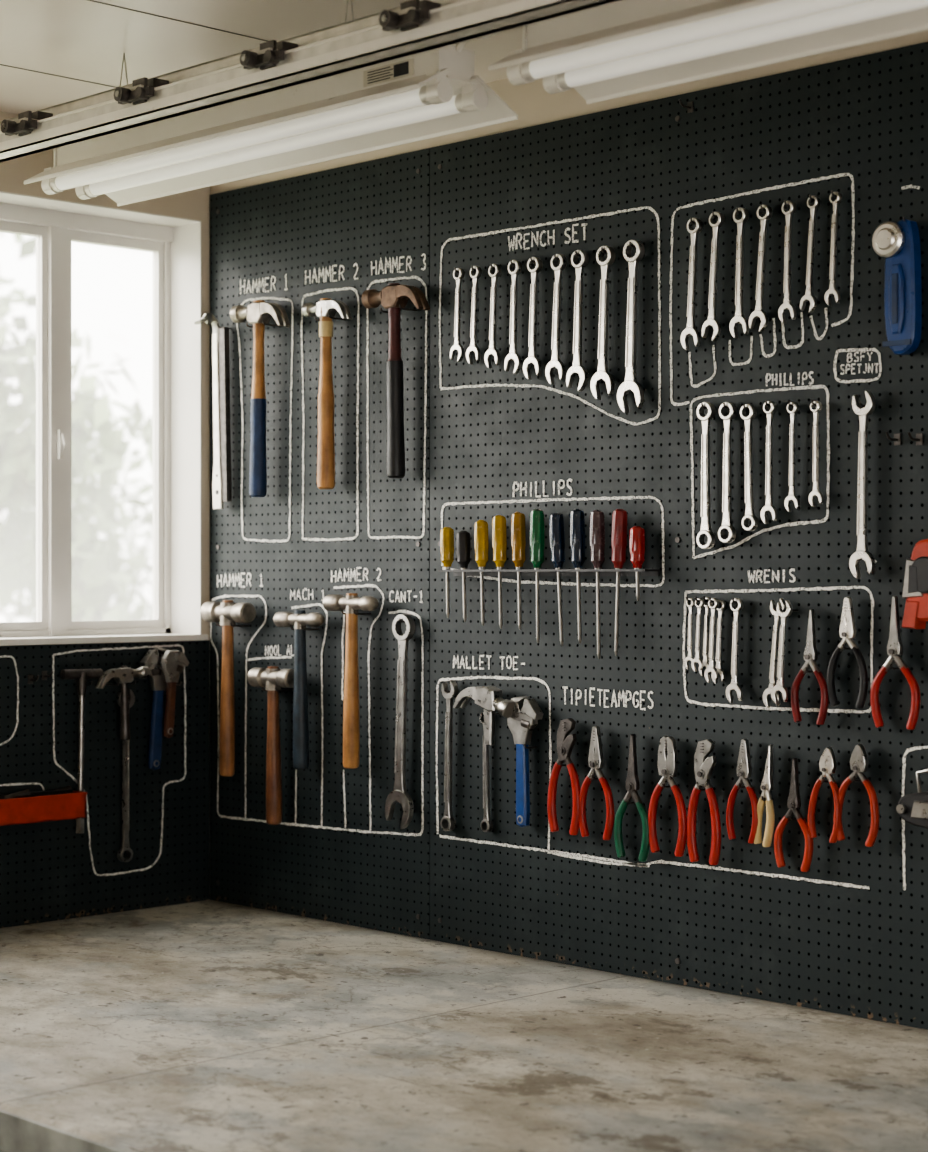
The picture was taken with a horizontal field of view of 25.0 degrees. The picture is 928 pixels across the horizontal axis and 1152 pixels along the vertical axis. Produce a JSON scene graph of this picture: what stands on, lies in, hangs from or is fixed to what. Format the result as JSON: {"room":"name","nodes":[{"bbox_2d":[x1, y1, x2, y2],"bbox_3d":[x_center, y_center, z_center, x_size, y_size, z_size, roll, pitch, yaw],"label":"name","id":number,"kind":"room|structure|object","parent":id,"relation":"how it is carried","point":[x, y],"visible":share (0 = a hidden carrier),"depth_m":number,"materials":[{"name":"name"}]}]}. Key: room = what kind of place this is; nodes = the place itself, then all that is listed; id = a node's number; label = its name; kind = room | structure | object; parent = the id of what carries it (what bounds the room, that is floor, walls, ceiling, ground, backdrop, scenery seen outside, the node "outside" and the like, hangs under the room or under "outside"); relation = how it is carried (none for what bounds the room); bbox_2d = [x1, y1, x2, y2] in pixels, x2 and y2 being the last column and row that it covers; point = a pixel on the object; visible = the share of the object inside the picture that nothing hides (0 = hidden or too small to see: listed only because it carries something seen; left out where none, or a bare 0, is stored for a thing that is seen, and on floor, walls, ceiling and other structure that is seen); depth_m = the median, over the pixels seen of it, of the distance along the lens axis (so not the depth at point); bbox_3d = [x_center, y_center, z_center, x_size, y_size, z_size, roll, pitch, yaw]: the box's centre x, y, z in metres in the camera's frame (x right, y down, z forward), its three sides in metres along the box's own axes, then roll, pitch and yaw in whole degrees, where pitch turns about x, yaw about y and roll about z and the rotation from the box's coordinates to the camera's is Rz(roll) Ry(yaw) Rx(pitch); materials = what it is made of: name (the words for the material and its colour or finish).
{"room":"garage workshop","nodes":[
{"label":"garage workshop","id":0,"kind":"room"},
{"bbox_2d":[0,111,210,928],"bbox_3d":[-2.312,0.314,2.831,4.808,2.450,0.153,0,0,-44],"label":"wall","id":1,"kind":"structure","parent":0,"point":[193,204],"depth_m":4.42,"materials":[{"name":"beige paint"}]},
{"bbox_2d":[0,203,172,636],"bbox_3d":[-1.469,-0.315,3.701,2.331,0.878,0.068,0,0,-44],"label":"window","id":2,"kind":"structure","parent":1,"relation":"in","point":[54,231],"depth_m":4.31,"materials":[{"name":"plastic"}]},
{"bbox_2d":[0,191,200,633],"bbox_3d":[-1.427,-0.315,3.659,2.331,0.878,0.106,0,0,-44],"label":"trim","id":3,"kind":"structure","parent":1,"relation":"attached to","point":[185,248],"depth_m":4.46,"materials":[{"name":"paint"}]},
{"bbox_2d":[0,633,207,645],"bbox_3d":[-1.420,0.130,3.660,2.343,0.012,0.114,0,0,-44],"label":"window sill","id":4,"kind":"structure","parent":1,"relation":"attached to","point":[129,637],"depth_m":4.26,"materials":[{"name":"paint"}]},
{"bbox_2d":[0,640,208,927],"bbox_3d":[-1.473,0.413,3.539,2.599,0.552,0.006,0,0,-44],"label":"pegboard","id":5,"kind":"object","parent":1,"relation":"attached to","point":[47,874],"visible":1,"depth_m":4.25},
{"bbox_2d":[0,786,87,825],"bbox_3d":[-0.937,0.449,4.012,0.468,0.064,0.062,0,0,-44],"label":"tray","id":6,"kind":"object","parent":5,"relation":"attached to","point":[24,806],"visible":1,"depth_m":4.09,"materials":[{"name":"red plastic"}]},
{"bbox_2d":[60,669,102,832],"bbox_3d":[-0.772,0.351,4.194,0.090,0.329,0.036,1,-1,-44],"label":"hammer","id":7,"kind":"object","parent":5,"relation":"hanging from","point":[81,675],"visible":0.98,"depth_m":4.18,"materials":[{"name":"metal"}]},
{"bbox_2d":[0,644,186,875],"bbox_3d":[-0.758,0.378,4.232,0.485,0.470,0.001,0,0,-44],"label":"chalk outline","id":8,"kind":"object","parent":5,"relation":"attached to","point":[175,645],"visible":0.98,"depth_m":4.23,"materials":[{"name":"white"}]},
{"bbox_2d":[96,666,149,739],"bbox_3d":[-0.701,0.258,4.252,0.119,0.150,0.053,-1,1,-44],"label":"hammer","id":9,"kind":"object","parent":5,"relation":"attached to","point":[124,675],"visible":1,"depth_m":4.24,"materials":[{"name":"metal"}]},
{"bbox_2d":[117,689,134,861],"bbox_3d":[-0.693,0.408,4.278,0.038,0.354,0.026,0,0,-44],"label":"wrench","id":10,"kind":"object","parent":5,"relation":"hanging from","point":[125,846],"visible":0.92,"depth_m":4.27,"materials":[{"name":"metal"}]},
{"bbox_2d":[140,648,169,769],"bbox_3d":[-0.637,0.275,4.328,0.079,0.252,0.034,0,0,-44],"label":"hammer","id":11,"kind":"object","parent":5,"relation":"hanging from","point":[158,683],"visible":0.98,"depth_m":4.31,"materials":[{"name":"metal"}]},
{"bbox_2d":[162,650,188,737],"bbox_3d":[-0.610,0.244,4.336,0.060,0.181,0.060,0,0,-44],"label":"wrench","id":12,"kind":"object","parent":5,"relation":"hanging from","point":[173,665],"visible":1,"depth_m":4.31,"materials":[{"name":"metal"}]},
{"bbox_2d":[194,313,231,508],"bbox_3d":[-0.525,-0.346,4.378,0.071,0.411,0.046,0,-1,-44],"label":"bar","id":13,"kind":"object","parent":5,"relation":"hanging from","point":[221,484],"visible":1,"depth_m":4.38,"materials":[{"name":"metal"}]},
{"bbox_2d":[200,600,255,776],"bbox_3d":[-0.487,0.233,4.349,0.057,0.366,0.140,0,1,-44],"label":"hammer","id":14,"kind":"object","parent":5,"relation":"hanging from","point":[226,612],"visible":1,"depth_m":4.33,"materials":[{"name":"wood"}]},
{"bbox_2d":[230,300,290,496],"bbox_3d":[-0.411,-0.362,4.276,0.051,0.401,0.161,0,0,-44],"label":"hammer","id":15,"kind":"object","parent":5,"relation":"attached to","point":[259,313],"visible":1,"depth_m":4.26,"materials":[{"name":"rubber"}]},
{"bbox_2d":[247,666,293,824],"bbox_3d":[-0.381,0.343,4.242,0.055,0.319,0.125,0,-1,-44],"label":"hammer","id":16,"kind":"object","parent":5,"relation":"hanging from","point":[272,678],"visible":0.98,"depth_m":4.22,"materials":[{"name":"metal"}]},
{"bbox_2d":[273,610,324,769],"bbox_3d":[-0.320,0.227,4.183,0.052,0.317,0.140,0,-1,-44],"label":"hammer","id":17,"kind":"object","parent":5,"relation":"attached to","point":[299,619],"visible":1,"depth_m":4.17,"materials":[{"name":"metal"}]},
{"bbox_2d":[302,298,351,488],"bbox_3d":[-0.264,-0.359,4.126,0.051,0.375,0.127,0,0,-44],"label":"hammer","id":18,"kind":"object","parent":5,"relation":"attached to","point":[325,309],"visible":1,"depth_m":4.11,"materials":[{"name":"wood"}]},
{"bbox_2d":[323,593,378,768],"bbox_3d":[-0.212,0.204,4.072,0.052,0.340,0.145,0,1,-44],"label":"hammer","id":19,"kind":"object","parent":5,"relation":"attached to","point":[352,603],"visible":1,"depth_m":4.05,"materials":[{"name":"wood"}]},
{"bbox_2d":[361,283,429,477],"bbox_3d":[-0.122,-0.371,3.981,0.051,0.370,0.161,0,-1,-44],"label":"hammer","id":20,"kind":"object","parent":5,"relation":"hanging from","point":[394,297],"visible":1,"depth_m":3.97,"materials":[{"name":"rubber"}]},
{"bbox_2d":[385,614,414,828],"bbox_3d":[-0.120,0.277,3.992,0.032,0.410,0.073,0,0,-44],"label":"wrench","id":21,"kind":"object","parent":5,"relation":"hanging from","point":[399,794],"visible":1,"depth_m":3.98,"materials":[{"name":"metal"}]},
{"bbox_2d":[0,0,522,113],"bbox_3d":[-0.593,-0.950,1.081,5.020,0.081,5.060,0,0,-44],"label":"ceiling","id":22,"kind":"structure","parent":0,"point":[53,52],"depth_m":3.53,"materials":[{"name":"paint"}]},
{"bbox_2d":[24,0,517,205],"bbox_3d":[-0.350,-0.796,3.412,0.203,0.230,1.025,0,0,-44],"label":"light","id":23,"kind":"object","parent":22,"relation":"hanging from","point":[433,93],"visible":0.98,"depth_m":3.32,"materials":[{"name":"white plastic"}]},
{"bbox_2d":[0,0,619,162],"bbox_3d":[0.041,-0.820,2.777,0.103,0.182,3.200,0,0,-44],"label":"door track","id":24,"kind":"object","parent":22,"relation":"attached to","point":[412,27],"visible":1,"depth_m":3.08,"materials":[{"name":"metal"}]},
{"bbox_2d":[456,0,927,103],"bbox_3d":[0.428,-0.796,2.616,0.203,0.230,1.228,0,0,-44],"label":"light","id":25,"kind":"object","parent":22,"relation":"hanging from","point":[621,48],"depth_m":2.75,"materials":[{"name":"white plastic"}]},
{"bbox_2d":[211,30,927,1029],"bbox_3d":[1.127,0.314,2.833,0.111,2.450,4.960,0,0,-44],"label":"wall","id":26,"kind":"structure","parent":0,"point":[533,106],"depth_m":3.75,"materials":[{"name":"beige paint"}]},
{"bbox_2d":[210,148,429,939],"bbox_3d":[-0.301,-0.061,4.206,0.008,1.500,0.679,0,0,-44],"label":"pegboard","id":27,"kind":"object","parent":26,"relation":"attached to","point":[362,213],"depth_m":4.17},
{"bbox_2d":[430,42,927,1029],"bbox_3d":[0.364,-0.061,3.527,0.008,1.500,1.218,0,0,-44],"label":"pegboard","id":28,"kind":"object","parent":26,"relation":"attached to","point":[851,951],"visible":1,"depth_m":3.50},
{"bbox_2d":[216,116,679,963],"bbox_3d":[0.122,-0.061,3.766,0.002,1.430,1.850,0,0,-44],"label":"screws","id":29,"kind":"object","parent":28,"relation":"attached to","point":[677,118],"visible":0.96,"depth_m":3.94,"materials":[{"name":"metal"}]},
{"bbox_2d":[441,680,457,830],"bbox_3d":[-0.028,0.335,3.902,0.026,0.282,0.034,0,1,-44],"label":"wrench","id":30,"kind":"object","parent":28,"relation":"hanging from","point":[448,823],"visible":1,"depth_m":3.90,"materials":[{"name":"metal"}]},
{"bbox_2d":[450,267,464,361],"bbox_3d":[-0.013,-0.485,3.883,0.030,0.175,0.026,0,0,8],"label":"wrench","id":31,"kind":"object","parent":28,"relation":"hanging from","point":[457,345],"visible":1,"depth_m":3.88,"materials":[{"name":"silver metal"}]},
{"bbox_2d":[466,265,481,363],"bbox_3d":[0.018,-0.481,3.851,0.034,0.180,0.026,0,0,17],"label":"wrench","id":32,"kind":"object","parent":28,"relation":"hanging from","point":[473,347],"visible":1,"depth_m":3.85,"materials":[{"name":"silver metal"}]},
{"bbox_2d":[453,686,514,744],"bbox_3d":[0.045,0.254,3.810,0.051,0.107,0.139,0,-1,-44],"label":"hammer","id":33,"kind":"object","parent":28,"relation":"attached to","point":[490,698],"visible":1,"depth_m":3.79,"materials":[{"name":"metal"}]},
{"bbox_2d":[480,712,492,831],"bbox_3d":[0.040,0.360,3.836,0.022,0.220,0.023,0,-1,-44],"label":"wrench","id":34,"kind":"object","parent":28,"relation":"hanging from","point":[486,825],"visible":0.7,"depth_m":3.83,"materials":[{"name":"metal"}]},
{"bbox_2d":[484,264,500,367],"bbox_3d":[0.052,-0.474,3.816,0.036,0.189,0.026,0,0,18],"label":"wrench","id":35,"kind":"object","parent":28,"relation":"hanging from","point":[492,350],"visible":1,"depth_m":3.81,"materials":[{"name":"silver metal"}]},
{"bbox_2d":[504,260,521,373],"bbox_3d":[0.089,-0.468,3.779,0.036,0.206,0.026,0,0,18],"label":"wrench","id":36,"kind":"object","parent":28,"relation":"hanging from","point":[513,355],"visible":1,"depth_m":3.77,"materials":[{"name":"silver metal"}]},
{"bbox_2d":[507,696,542,826],"bbox_3d":[0.112,0.333,3.755,0.032,0.235,0.078,0,-1,-44],"label":"wrench","id":37,"kind":"object","parent":28,"relation":"hanging from","point":[525,716],"visible":1,"depth_m":3.75,"materials":[{"name":"metal"}]},
{"bbox_2d":[523,257,542,379],"bbox_3d":[0.123,-0.462,3.744,0.040,0.218,0.026,0,0,22],"label":"wrench","id":38,"kind":"object","parent":28,"relation":"hanging from","point":[532,358],"visible":1,"depth_m":3.74,"materials":[{"name":"silver metal"}]},
{"bbox_2d":[217,223,878,710],"bbox_3d":[0.059,-0.196,3.831,0.001,0.853,1.666,0,0,-44],"label":"chalk lettering","id":39,"kind":"object","parent":28,"relation":"attached to","point":[624,697],"depth_m":3.79},
{"bbox_2d":[438,569,659,575],"bbox_3d":[0.143,-0.006,3.718,0.041,0.013,0.505,0,0,-44],"label":"tool rack","id":40,"kind":"object","parent":28,"relation":"hanging from","point":[456,572],"visible":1,"depth_m":3.70,"materials":[{"name":"metal"}]},
{"bbox_2d":[440,527,453,617],"bbox_3d":[-0.031,-0.007,3.882,0.026,0.169,0.025,0,-1,-44],"label":"screwdriver","id":41,"kind":"object","parent":40,"relation":"hanging from","point":[446,533],"depth_m":3.87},
{"bbox_2d":[456,531,470,621],"bbox_3d":[0.000,0.001,3.850,0.026,0.168,0.025,0,-2,-44],"label":"screwdriver","id":42,"kind":"object","parent":40,"relation":"hanging from","point":[463,551],"depth_m":3.84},
{"bbox_2d":[474,520,488,625],"bbox_3d":[0.033,-0.006,3.817,0.026,0.194,0.025,0,-2,-44],"label":"screwdriver","id":43,"kind":"object","parent":40,"relation":"in","point":[481,543],"depth_m":3.81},
{"bbox_2d":[492,515,506,628],"bbox_3d":[0.065,-0.007,3.784,0.026,0.206,0.025,0,-1,-44],"label":"screwdriver","id":44,"kind":"object","parent":40,"relation":"hanging from","point":[499,537],"depth_m":3.78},
{"bbox_2d":[511,512,525,629],"bbox_3d":[0.099,-0.009,3.749,0.026,0.212,0.025,0,-1,-44],"label":"screwdriver","id":45,"kind":"object","parent":40,"relation":"hanging from","point":[518,532],"depth_m":3.74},
{"bbox_2d":[530,509,544,642],"bbox_3d":[0.131,0.000,3.717,0.026,0.238,0.026,0,-1,-44],"label":"screwdriver","id":46,"kind":"object","parent":40,"relation":"in","point":[537,537],"depth_m":3.71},
{"bbox_2d":[549,513,564,645],"bbox_3d":[0.167,0.006,3.679,0.026,0.235,0.025,0,-3,-44],"label":"screwdriver","id":47,"kind":"object","parent":40,"relation":"in","point":[556,520],"depth_m":3.67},
{"bbox_2d":[570,509,584,643],"bbox_3d":[0.200,0.001,3.646,0.026,0.236,0.025,0,-2,-44],"label":"screwdriver","id":48,"kind":"object","parent":40,"relation":"in","point":[577,518],"depth_m":3.64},
{"bbox_2d":[590,510,604,658],"bbox_3d":[0.232,0.015,3.613,0.026,0.258,0.025,0,-1,-44],"label":"screwdriver","id":49,"kind":"object","parent":40,"relation":"in","point":[597,519],"depth_m":3.61,"materials":[{"name":"plastic"}]},
{"bbox_2d":[611,509,626,655],"bbox_3d":[0.264,0.011,3.581,0.026,0.252,0.025,0,2,-44],"label":"screwdriver","id":50,"kind":"object","parent":40,"relation":"in","point":[619,516],"depth_m":3.57,"materials":[{"name":"plastic"}]},
{"bbox_2d":[630,526,644,600],"bbox_3d":[0.295,-0.021,3.549,0.026,0.127,0.025,0,-1,-44],"label":"screwdriver","id":51,"kind":"object","parent":40,"relation":"hanging from","point":[637,533],"depth_m":3.54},
{"bbox_2d":[545,254,566,384],"bbox_3d":[0.163,-0.455,3.703,0.044,0.230,0.027,0,0,25],"label":"wrench","id":52,"kind":"object","parent":28,"relation":"hanging from","point":[555,362],"visible":1,"depth_m":3.70,"materials":[{"name":"silver metal"}]},
{"bbox_2d":[547,718,579,834],"bbox_3d":[0.180,0.352,3.686,0.032,0.204,0.082,0,1,-44],"label":"pliers","id":53,"kind":"object","parent":28,"relation":"hanging from","point":[565,742],"visible":1,"depth_m":3.67,"materials":[{"name":"metal"}]},
{"bbox_2d":[210,173,927,889],"bbox_3d":[0.089,-0.061,3.800,0.001,1.145,1.800,0,0,-44],"label":"chalk outlines","id":54,"kind":"object","parent":28,"relation":"attached to","point":[560,853],"visible":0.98,"depth_m":3.70,"materials":[{"name":"paint"}]},
{"bbox_2d":[566,250,588,391],"bbox_3d":[0.202,-0.448,3.666,0.028,0.248,0.044,0,2,-44],"label":"wrench","id":55,"kind":"object","parent":28,"relation":"hanging from","point":[577,367],"visible":1,"depth_m":3.66,"materials":[{"name":"silver metal"}]},
{"bbox_2d":[579,726,613,839],"bbox_3d":[0.232,0.358,3.633,0.032,0.196,0.085,0,0,-44],"label":"pliers","id":56,"kind":"object","parent":28,"relation":"hanging from","point":[595,759],"visible":1,"depth_m":3.62,"materials":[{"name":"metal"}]},
{"bbox_2d":[590,246,615,399],"bbox_3d":[0.240,-0.439,3.624,0.050,0.265,0.027,0,0,28],"label":"wrench","id":57,"kind":"object","parent":28,"relation":"hanging from","point":[602,373],"visible":1,"depth_m":3.62,"materials":[{"name":"silver metal"}]},
{"bbox_2d":[617,240,644,412],"bbox_3d":[0.289,-0.427,3.577,0.028,0.295,0.053,0,2,-44],"label":"wrench","id":58,"kind":"object","parent":28,"relation":"hanging from","point":[630,383],"visible":1,"depth_m":3.57,"materials":[{"name":"silver metal"}]},
{"bbox_2d":[614,734,649,861],"bbox_3d":[0.290,0.377,3.573,0.032,0.215,0.083,0,1,-44],"label":"pliers","id":59,"kind":"object","parent":28,"relation":"hanging from","point":[632,786],"visible":1,"depth_m":3.56,"materials":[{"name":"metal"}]},
{"bbox_2d":[648,736,686,856],"bbox_3d":[0.345,0.369,3.517,0.032,0.200,0.088,0,1,-44],"label":"pliers","id":60,"kind":"object","parent":28,"relation":"hanging from","point":[667,764],"visible":1,"depth_m":3.50,"materials":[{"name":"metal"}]},
{"bbox_2d":[684,597,694,669],"bbox_3d":[0.379,0.096,3.490,0.020,0.122,0.020,0,0,-5],"label":"wrench","id":61,"kind":"object","parent":28,"relation":"hanging from","point":[690,657],"visible":0.99,"depth_m":3.49,"materials":[{"name":"silver metal"}]},
{"bbox_2d":[680,218,702,350],"bbox_3d":[0.379,-0.486,3.482,0.041,0.219,0.026,0,0,23],"label":"wrench","id":62,"kind":"object","parent":28,"relation":"hanging from","point":[690,329],"visible":1,"depth_m":3.48,"materials":[{"name":"silver metal"}]},
{"bbox_2d":[691,597,707,671],"bbox_3d":[0.396,0.096,3.458,0.038,0.124,0.024,0,0,-16],"label":"wrench","id":63,"kind":"object","parent":28,"relation":"hanging from","point":[696,659],"visible":0.99,"depth_m":3.45,"materials":[{"name":"silver metal"}]},
{"bbox_2d":[687,739,720,864],"bbox_3d":[0.399,0.373,3.462,0.032,0.206,0.074,0,-1,-44],"label":"pliers","id":64,"kind":"object","parent":28,"relation":"hanging from","point":[704,766],"visible":1,"depth_m":3.45,"materials":[{"name":"metal"}]},
{"bbox_2d":[699,596,711,676],"bbox_3d":[0.402,0.100,3.466,0.023,0.134,0.024,0,0,-6],"label":"wrench","id":65,"kind":"object","parent":28,"relation":"hanging from","point":[707,609],"visible":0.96,"depth_m":3.46,"materials":[{"name":"silver metal"}]},
{"bbox_2d":[696,402,715,548],"bbox_3d":[0.402,-0.166,3.462,0.028,0.243,0.032,0,0,-44],"label":"wrench","id":66,"kind":"object","parent":28,"relation":"hanging from","point":[705,438],"visible":1,"depth_m":3.46,"materials":[{"name":"silver metal"}]},
{"bbox_2d":[702,212,724,340],"bbox_3d":[0.410,-0.494,3.449,0.042,0.212,0.027,0,0,24],"label":"wrench","id":67,"kind":"object","parent":28,"relation":"hanging from","point":[711,321],"visible":1,"depth_m":3.44,"materials":[{"name":"silver metal"}]},
{"bbox_2d":[704,597,725,682],"bbox_3d":[0.416,0.105,3.436,0.038,0.141,0.026,0,0,-13],"label":"wrench","id":68,"kind":"object","parent":28,"relation":"hanging from","point":[711,668],"visible":1,"depth_m":3.43,"materials":[{"name":"silver metal"}]},
{"bbox_2d":[711,600,725,683],"bbox_3d":[0.421,0.108,3.446,0.024,0.140,0.024,0,0,-4],"label":"wrench","id":69,"kind":"object","parent":28,"relation":"hanging from","point":[720,670],"visible":1,"depth_m":3.44,"materials":[{"name":"silver metal"}]},
{"bbox_2d":[718,402,736,542],"bbox_3d":[0.433,-0.170,3.429,0.028,0.231,0.030,0,1,-44],"label":"wrench","id":70,"kind":"object","parent":28,"relation":"hanging from","point":[726,494],"visible":1,"depth_m":3.42,"materials":[{"name":"silver metal"}]},
{"bbox_2d":[726,598,743,702],"bbox_3d":[0.443,0.122,3.417,0.030,0.172,0.026,0,0,7],"label":"wrench","id":71,"kind":"object","parent":28,"relation":"hanging from","point":[734,685],"visible":1,"depth_m":3.41,"materials":[{"name":"silver metal"}]},
{"bbox_2d":[729,208,748,338],"bbox_3d":[0.449,-0.494,3.411,0.034,0.212,0.025,0,0,16],"label":"wrench","id":72,"kind":"object","parent":28,"relation":"hanging from","point":[739,317],"visible":1,"depth_m":3.41,"materials":[{"name":"silver metal"}]},
{"bbox_2d":[726,739,757,843],"bbox_3d":[0.457,0.349,3.403,0.032,0.168,0.067,0,0,-30],"label":"pliers","id":73,"kind":"object","parent":28,"relation":"hanging from","point":[744,770],"visible":1,"depth_m":3.39,"materials":[{"name":"metal"}]},
{"bbox_2d":[740,404,757,530],"bbox_3d":[0.464,-0.176,3.398,0.028,0.207,0.027,0,-1,-44],"label":"wrench","id":74,"kind":"object","parent":28,"relation":"hanging from","point":[749,512],"visible":1,"depth_m":3.39,"materials":[{"name":"silver metal"}]},
{"bbox_2d":[749,204,772,331],"bbox_3d":[0.479,-0.496,3.379,0.042,0.205,0.027,0,0,24],"label":"wrench","id":75,"kind":"object","parent":28,"relation":"hanging from","point":[759,312],"visible":1,"depth_m":3.38,"materials":[{"name":"silver metal"}]},
{"bbox_2d":[754,745,774,846],"bbox_3d":[0.484,0.354,3.370,0.037,0.164,0.032,0,0,17],"label":"pliers","id":76,"kind":"object","parent":28,"relation":"hanging from","point":[767,785],"visible":1,"depth_m":3.36,"materials":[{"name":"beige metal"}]},
{"bbox_2d":[760,400,777,523],"bbox_3d":[0.492,-0.183,3.368,0.028,0.199,0.024,0,0,8],"label":"wrench","id":77,"kind":"object","parent":28,"relation":"hanging from","point":[768,506],"visible":1,"depth_m":3.36,"materials":[{"name":"silver metal"}]},
{"bbox_2d":[763,598,786,707],"bbox_3d":[0.499,0.124,3.361,0.043,0.177,0.025,0,0,27],"label":"wrench","id":78,"kind":"object","parent":28,"relation":"hanging from","point":[775,640],"visible":0.91,"depth_m":3.36,"materials":[{"name":"silver metal"}]},
{"bbox_2d":[771,600,797,703],"bbox_3d":[0.514,0.121,3.329,0.045,0.166,0.034,0,0,-7],"label":"wrench","id":79,"kind":"object","parent":28,"relation":"hanging from","point":[783,614],"visible":1,"depth_m":3.32,"materials":[{"name":"silver metal"}]},
{"bbox_2d":[778,200,795,322],"bbox_3d":[0.517,-0.502,3.342,0.029,0.195,0.025,0,0,10],"label":"wrench","id":80,"kind":"object","parent":28,"relation":"hanging from","point":[787,305],"visible":1,"depth_m":3.34,"materials":[{"name":"silver metal"}]},
{"bbox_2d":[784,401,799,511],"bbox_3d":[0.524,-0.191,3.335,0.025,0.177,0.023,0,0,3],"label":"wrench","id":81,"kind":"object","parent":28,"relation":"hanging from","point":[792,496],"visible":1,"depth_m":3.33,"materials":[{"name":"silver metal"}]},
{"bbox_2d":[774,758,812,871],"bbox_3d":[0.528,0.379,3.330,0.032,0.178,0.077,0,1,-44],"label":"pliers","id":82,"kind":"object","parent":28,"relation":"hanging from","point":[794,802],"visible":1,"depth_m":3.32,"materials":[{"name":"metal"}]},
{"bbox_2d":[791,609,828,724],"bbox_3d":[0.550,0.143,3.307,0.032,0.182,0.073,0,0,-31],"label":"pliers","id":83,"kind":"object","parent":28,"relation":"hanging from","point":[810,653],"visible":1,"depth_m":3.30,"materials":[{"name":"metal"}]},
{"bbox_2d":[800,195,820,312],"bbox_3d":[0.548,-0.509,3.308,0.034,0.185,0.026,0,0,19],"label":"wrench","id":84,"kind":"object","parent":28,"relation":"hanging from","point":[808,296],"visible":1,"depth_m":3.31,"materials":[{"name":"silver metal"}]},
{"bbox_2d":[808,400,823,506],"bbox_3d":[0.556,-0.194,3.303,0.023,0.169,0.023,0,0,4],"label":"wrench","id":85,"kind":"object","parent":28,"relation":"hanging from","point":[815,492],"visible":1,"depth_m":3.30,"materials":[{"name":"silver metal"}]},
{"bbox_2d":[808,747,840,842],"bbox_3d":[0.568,0.343,3.287,0.062,0.150,0.032,0,0,36],"label":"pliers","id":86,"kind":"object","parent":28,"relation":"hanging from","point":[827,764],"visible":1,"depth_m":3.27,"materials":[{"name":"red metal"}]},
{"bbox_2d":[824,190,841,305],"bbox_3d":[0.579,-0.513,3.277,0.028,0.179,0.025,0,0,11],"label":"wrench","id":87,"kind":"object","parent":28,"relation":"hanging from","point":[832,290],"visible":1,"depth_m":3.27,"materials":[{"name":"silver metal"}]},
{"bbox_2d":[827,597,867,708],"bbox_3d":[0.600,0.119,3.256,0.032,0.172,0.078,0,1,-44],"label":"pliers","id":88,"kind":"object","parent":28,"relation":"hanging from","point":[847,630],"visible":1,"depth_m":3.25,"materials":[{"name":"black metal"}]},
{"bbox_2d":[837,744,878,846],"bbox_3d":[0.612,0.339,3.245,0.032,0.157,0.084,0,0,-33],"label":"pliers","id":89,"kind":"object","parent":28,"relation":"hanging from","point":[858,760],"visible":1,"depth_m":3.23,"materials":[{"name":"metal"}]},
{"bbox_2d":[849,390,875,578],"bbox_3d":[0.620,-0.141,3.237,0.030,0.291,0.042,0,1,-44],"label":"wrench","id":90,"kind":"object","parent":28,"relation":"hanging from","point":[862,553],"visible":1,"depth_m":3.23,"materials":[{"name":"silver metal"}]},
{"bbox_2d":[886,432,900,444],"bbox_3d":[0.655,-0.210,3.200,0.032,0.019,0.012,0,0,-44],"label":"hook","id":91,"kind":"object","parent":28,"relation":"attached to","point":[897,437],"visible":1,"depth_m":3.21,"materials":[{"name":"metal"}]},
{"bbox_2d":[870,596,919,729],"bbox_3d":[0.661,0.132,3.194,0.032,0.203,0.091,0,0,-44],"label":"pliers","id":92,"kind":"object","parent":28,"relation":"hanging from","point":[894,647],"visible":1,"depth_m":3.18,"materials":[{"name":"metal"}]},
{"bbox_2d":[872,216,921,354],"bbox_3d":[0.659,-0.442,3.186,0.045,0.207,0.068,0,0,-44],"label":"tape measure","id":93,"kind":"object","parent":28,"relation":"attached to","point":[899,242],"visible":1,"depth_m":3.17,"materials":[{"name":"blue plastic"}]},
{"bbox_2d":[896,769,927,828],"bbox_3d":[0.698,0.333,3.143,0.044,0.090,0.090,0,0,-44],"label":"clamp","id":94,"kind":"object","parent":28,"relation":"attached to","point":[912,808],"visible":1,"depth_m":3.14,"materials":[{"name":"black metal"}]},
{"bbox_2d":[902,539,927,628],"bbox_3d":[0.702,0.010,3.139,0.050,0.139,0.079,0,0,-44],"label":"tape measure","id":95,"kind":"object","parent":28,"relation":"hanging from","point":[915,589],"visible":1,"depth_m":3.13,"materials":[{"name":"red plastic"}]},
{"bbox_2d":[908,432,922,444],"bbox_3d":[0.683,-0.209,3.171,0.032,0.019,0.012,0,0,-44],"label":"hook","id":96,"kind":"object","parent":28,"relation":"attached to","point":[919,436],"visible":1,"depth_m":3.18,"materials":[{"name":"metal"}]},
{"bbox_3d":[-0.593,1.589,1.081,5.020,0.100,5.060,0,0,-44],"label":"floor","id":97,"kind":"structure","parent":0,"visible":0},
{"bbox_2d":[0,900,927,1151],"bbox_3d":[0.164,1.114,2.827,1.255,0.850,3.299,0,0,-44],"label":"workbench","id":98,"kind":"object","parent":97,"relation":"on","point":[202,1026],"visible":1,"depth_m":3.01,"materials":[{"name":"concrete"}]},
{"label":"outside","id":99,"kind":"structure","parent":0,"visible":0},
{"bbox_3d":[-9.218,1.739,24.046,65.000,0.100,39.840,0,0,-44],"label":"ground","id":100,"kind":"structure","parent":99,"visible":0},
{"bbox_2d":[0,232,151,619],"bbox_3d":[-3.207,-0.976,12.301,3.315,5.348,2.904,0,0,-15],"label":"tree","id":101,"kind":"object","parent":100,"relation":"on","point":[17,452],"visible":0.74,"depth_m":11.71,"materials":[{"name":"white plant"}]},
{"bbox_2d":[0,413,151,621],"bbox_3d":[-3.421,0.024,18.572,2.533,3.359,2.866,0,0,1],"label":"tree","id":102,"kind":"object","parent":100,"relation":"on","point":[92,613],"visible":0.19,"depth_m":18.27,"materials":[{"name":"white plant"}]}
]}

